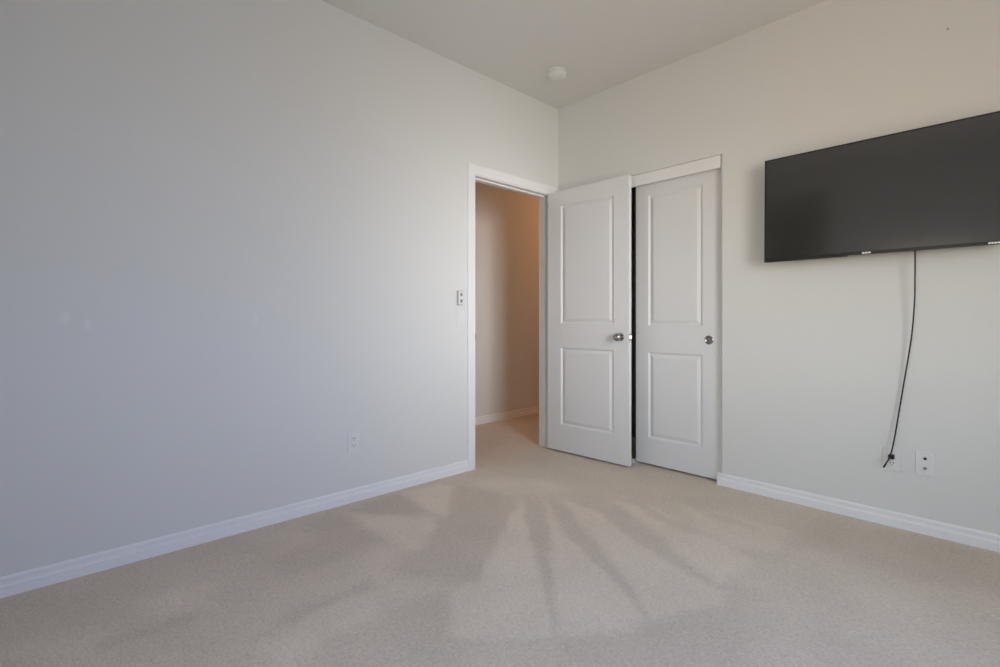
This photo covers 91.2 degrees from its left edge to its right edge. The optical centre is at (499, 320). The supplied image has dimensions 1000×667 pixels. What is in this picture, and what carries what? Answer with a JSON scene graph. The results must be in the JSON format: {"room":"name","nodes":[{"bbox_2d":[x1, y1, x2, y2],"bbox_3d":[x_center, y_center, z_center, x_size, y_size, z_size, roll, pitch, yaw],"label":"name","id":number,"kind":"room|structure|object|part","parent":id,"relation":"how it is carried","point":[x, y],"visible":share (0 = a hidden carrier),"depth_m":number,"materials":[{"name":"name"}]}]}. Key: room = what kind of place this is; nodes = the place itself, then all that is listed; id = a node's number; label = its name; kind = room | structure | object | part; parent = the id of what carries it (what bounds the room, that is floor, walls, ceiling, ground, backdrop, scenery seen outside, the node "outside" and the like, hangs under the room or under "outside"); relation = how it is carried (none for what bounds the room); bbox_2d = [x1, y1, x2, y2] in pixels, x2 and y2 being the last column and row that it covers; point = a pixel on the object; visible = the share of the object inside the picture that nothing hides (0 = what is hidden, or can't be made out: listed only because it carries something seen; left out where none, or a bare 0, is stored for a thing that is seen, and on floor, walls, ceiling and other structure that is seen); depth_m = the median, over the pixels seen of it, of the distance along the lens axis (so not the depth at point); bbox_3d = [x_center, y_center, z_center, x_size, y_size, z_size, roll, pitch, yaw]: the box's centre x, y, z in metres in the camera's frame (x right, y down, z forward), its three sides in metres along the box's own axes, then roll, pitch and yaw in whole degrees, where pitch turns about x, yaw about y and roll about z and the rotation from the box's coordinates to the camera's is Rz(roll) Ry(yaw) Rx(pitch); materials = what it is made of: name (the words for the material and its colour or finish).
{"room":"empty bedroom","nodes":[
{"label":"empty bedroom","id":0,"kind":"room"},
{"bbox_2d":[0,0,557,576],"bbox_3d":[-0.027,-0.344,3.602,6.470,2.764,0.115,0,0,-43],"label":"wall","id":1,"kind":"structure","parent":0,"point":[233,233],"depth_m":2.29,"materials":[{"name":"paint"}]},
{"bbox_2d":[0,460,467,597],"bbox_3d":[-0.890,0.983,2.698,3.734,0.078,0.015,0,0,-43],"label":"baseboard","id":2,"kind":"structure","parent":1,"relation":"attached to","point":[20,582],"depth_m":2.24,"materials":[{"name":"white paint"}]},
{"bbox_2d":[348,431,359,452],"bbox_3d":[-0.825,0.682,2.763,0.071,0.115,0.009,0,0,-43],"label":"wall outlet","id":3,"kind":"object","parent":1,"relation":"attached to","point":[353,437],"visible":1,"depth_m":2.76,"materials":[{"name":"white plastic"}]},
{"bbox_2d":[351,442,356,448],"bbox_3d":[-0.823,0.702,2.761,0.033,0.029,0.004,0,0,-43],"label":"receptacle","id":4,"kind":"object","parent":3,"relation":"attached to","point":[353,444],"depth_m":2.76,"materials":[{"name":"grey plastic"}]},
{"bbox_2d":[351,436,356,441],"bbox_3d":[-0.823,0.662,2.761,0.033,0.029,0.004,0,0,-43],"label":"receptacle","id":5,"kind":"object","parent":3,"relation":"attached to","point":[353,438],"depth_m":2.76,"materials":[{"name":"grey plastic"}]},
{"bbox_2d":[457,291,462,304],"bbox_3d":[-0.265,-0.154,3.282,0.047,0.098,0.023,0,0,-43],"label":"light switch","id":6,"kind":"object","parent":1,"relation":"attached to","point":[459,293],"visible":1,"depth_m":3.27,"materials":[{"name":"grey plastic"}]},
{"bbox_2d":[467,162,556,470],"bbox_3d":[0.079,-0.030,3.691,0.928,2.096,0.132,0,0,-43],"label":"door frame","id":7,"kind":"structure","parent":1,"relation":"attached to","point":[472,169],"depth_m":3.59,"materials":[{"name":"white paint"}]},
{"bbox_2d":[548,175,631,465],"bbox_3d":[0.647,-0.002,3.643,0.736,2.012,0.165,0,0,45],"label":"door","id":8,"kind":"structure","parent":7,"relation":"attached to","point":[589,226],"depth_m":3.60,"materials":[{"name":"white paint"}]},
{"bbox_3d":[0.816,0.112,3.400,0.057,0.057,0.056,0,0,45],"label":"knob","id":9,"kind":"part","parent":8,"relation":"part of","materials":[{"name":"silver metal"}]},
{"bbox_2d":[0,413,999,666],"bbox_3d":[0.818,1.018,2.755,6.496,0.001,4.624,0,0,-43],"label":"floor","id":10,"kind":"structure","parent":0,"point":[532,555],"depth_m":1.86,"materials":[{"name":"beige carpet"}]},
{"bbox_2d":[475,182,538,416],"bbox_3d":[-0.047,-0.344,5.058,4.700,2.764,0.100,0,0,-43],"label":"wall","id":11,"kind":"structure","parent":0,"point":[506,221],"depth_m":5.09,"materials":[{"name":"white paint"}]},
{"bbox_2d":[475,406,538,424],"bbox_3d":[-0.007,0.983,5.016,4.500,0.078,0.015,0,0,-43],"label":"baseboard","id":12,"kind":"structure","parent":11,"relation":"attached to","point":[533,410],"depth_m":5.08,"materials":[{"name":"white paint"}]},
{"bbox_2d":[321,0,825,108],"bbox_3d":[0.828,-1.776,2.769,6.570,0.100,4.670,0,0,-43],"label":"ceiling","id":13,"kind":"structure","parent":0,"point":[602,45],"depth_m":2.91,"materials":[{"name":"white paint"}]},
{"bbox_2d":[547,67,566,80],"bbox_3d":[0.396,-1.703,3.395,0.138,0.046,0.138,0,0,-43],"label":"smoke detector","id":14,"kind":"object","parent":13,"relation":"attached to","point":[555,73],"visible":1,"depth_m":3.36,"materials":[{"name":"white plastic"}]},
{"bbox_2d":[631,189,635,436],"bbox_3d":[1.489,-0.344,3.592,0.680,2.764,1.980,0,0,-43],"label":"wall","id":15,"kind":"structure","parent":0,"point":[633,191],"depth_m":4.30,"materials":[{"name":"grey paint"}]},
{"bbox_2d":[558,0,999,534],"bbox_3d":[1.709,-0.344,2.775,0.120,2.764,3.470,0,0,-43],"label":"wall","id":16,"kind":"structure","parent":0,"point":[814,352],"depth_m":2.60,"materials":[{"name":"white paint"}]},
{"bbox_2d":[717,472,999,552],"bbox_3d":[2.062,0.983,2.304,0.015,0.078,2.060,0,0,-43],"label":"baseboard","id":17,"kind":"structure","parent":16,"relation":"attached to","point":[959,534],"depth_m":2.49,"materials":[{"name":"white paint"}]},
{"bbox_2d":[764,111,999,262],"bbox_3d":[1.862,-0.614,2.452,0.100,0.574,0.966,0,0,-43],"label":"television","id":18,"kind":"object","parent":16,"relation":"attached to","point":[937,186],"visible":1,"depth_m":2.36,"materials":[{"name":"black"}]},
{"bbox_2d":[883,251,915,467],"bbox_3d":[1.938,0.188,2.374,0.082,1.057,0.121,0,0,-43],"label":"power cord","id":19,"kind":"object","parent":18,"relation":"hanging from","point":[890,456],"visible":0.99,"depth_m":2.37,"materials":[{"name":"black plastic"}]},
{"bbox_2d":[883,446,900,471],"bbox_3d":[1.945,0.686,2.432,0.009,0.115,0.071,0,0,-43],"label":"wall outlet","id":20,"kind":"object","parent":16,"relation":"attached to","point":[894,464],"visible":0.96,"depth_m":2.43,"materials":[{"name":"white plastic"}]},
{"bbox_2d":[888,460,895,466],"bbox_3d":[1.943,0.706,2.430,0.004,0.029,0.033,0,0,-43],"label":"receptacle","id":21,"kind":"object","parent":20,"relation":"attached to","point":[891,463],"depth_m":2.43,"materials":[{"name":"grey plastic"}]},
{"bbox_2d":[915,450,934,476],"bbox_3d":[2.029,0.680,2.339,0.015,0.115,0.071,0,0,-43],"label":"cable plate","id":22,"kind":"object","parent":16,"relation":"attached to","point":[924,460],"visible":1,"depth_m":2.34,"materials":[{"name":"white plastic"}]},
{"bbox_3d":[1.019,-1.006,3.531,0.082,0.060,1.183,0,0,-43],"label":"closet track","id":23,"kind":"object","parent":16,"relation":"attached to","visible":0},
{"bbox_2d":[636,168,720,478],"bbox_3d":[1.196,0.017,3.311,0.038,1.975,0.606,0,0,-43],"label":"door","id":24,"kind":"structure","parent":23,"relation":"hanging from","point":[678,220],"depth_m":3.29,"materials":[{"name":"white paint"}]},
{"bbox_3d":[1.337,0.122,3.137,0.004,0.057,0.057,0,0,-43],"label":"finger pull","id":25,"kind":"part","parent":24,"relation":"part of","materials":[{"name":"silver metal"}]}
]}

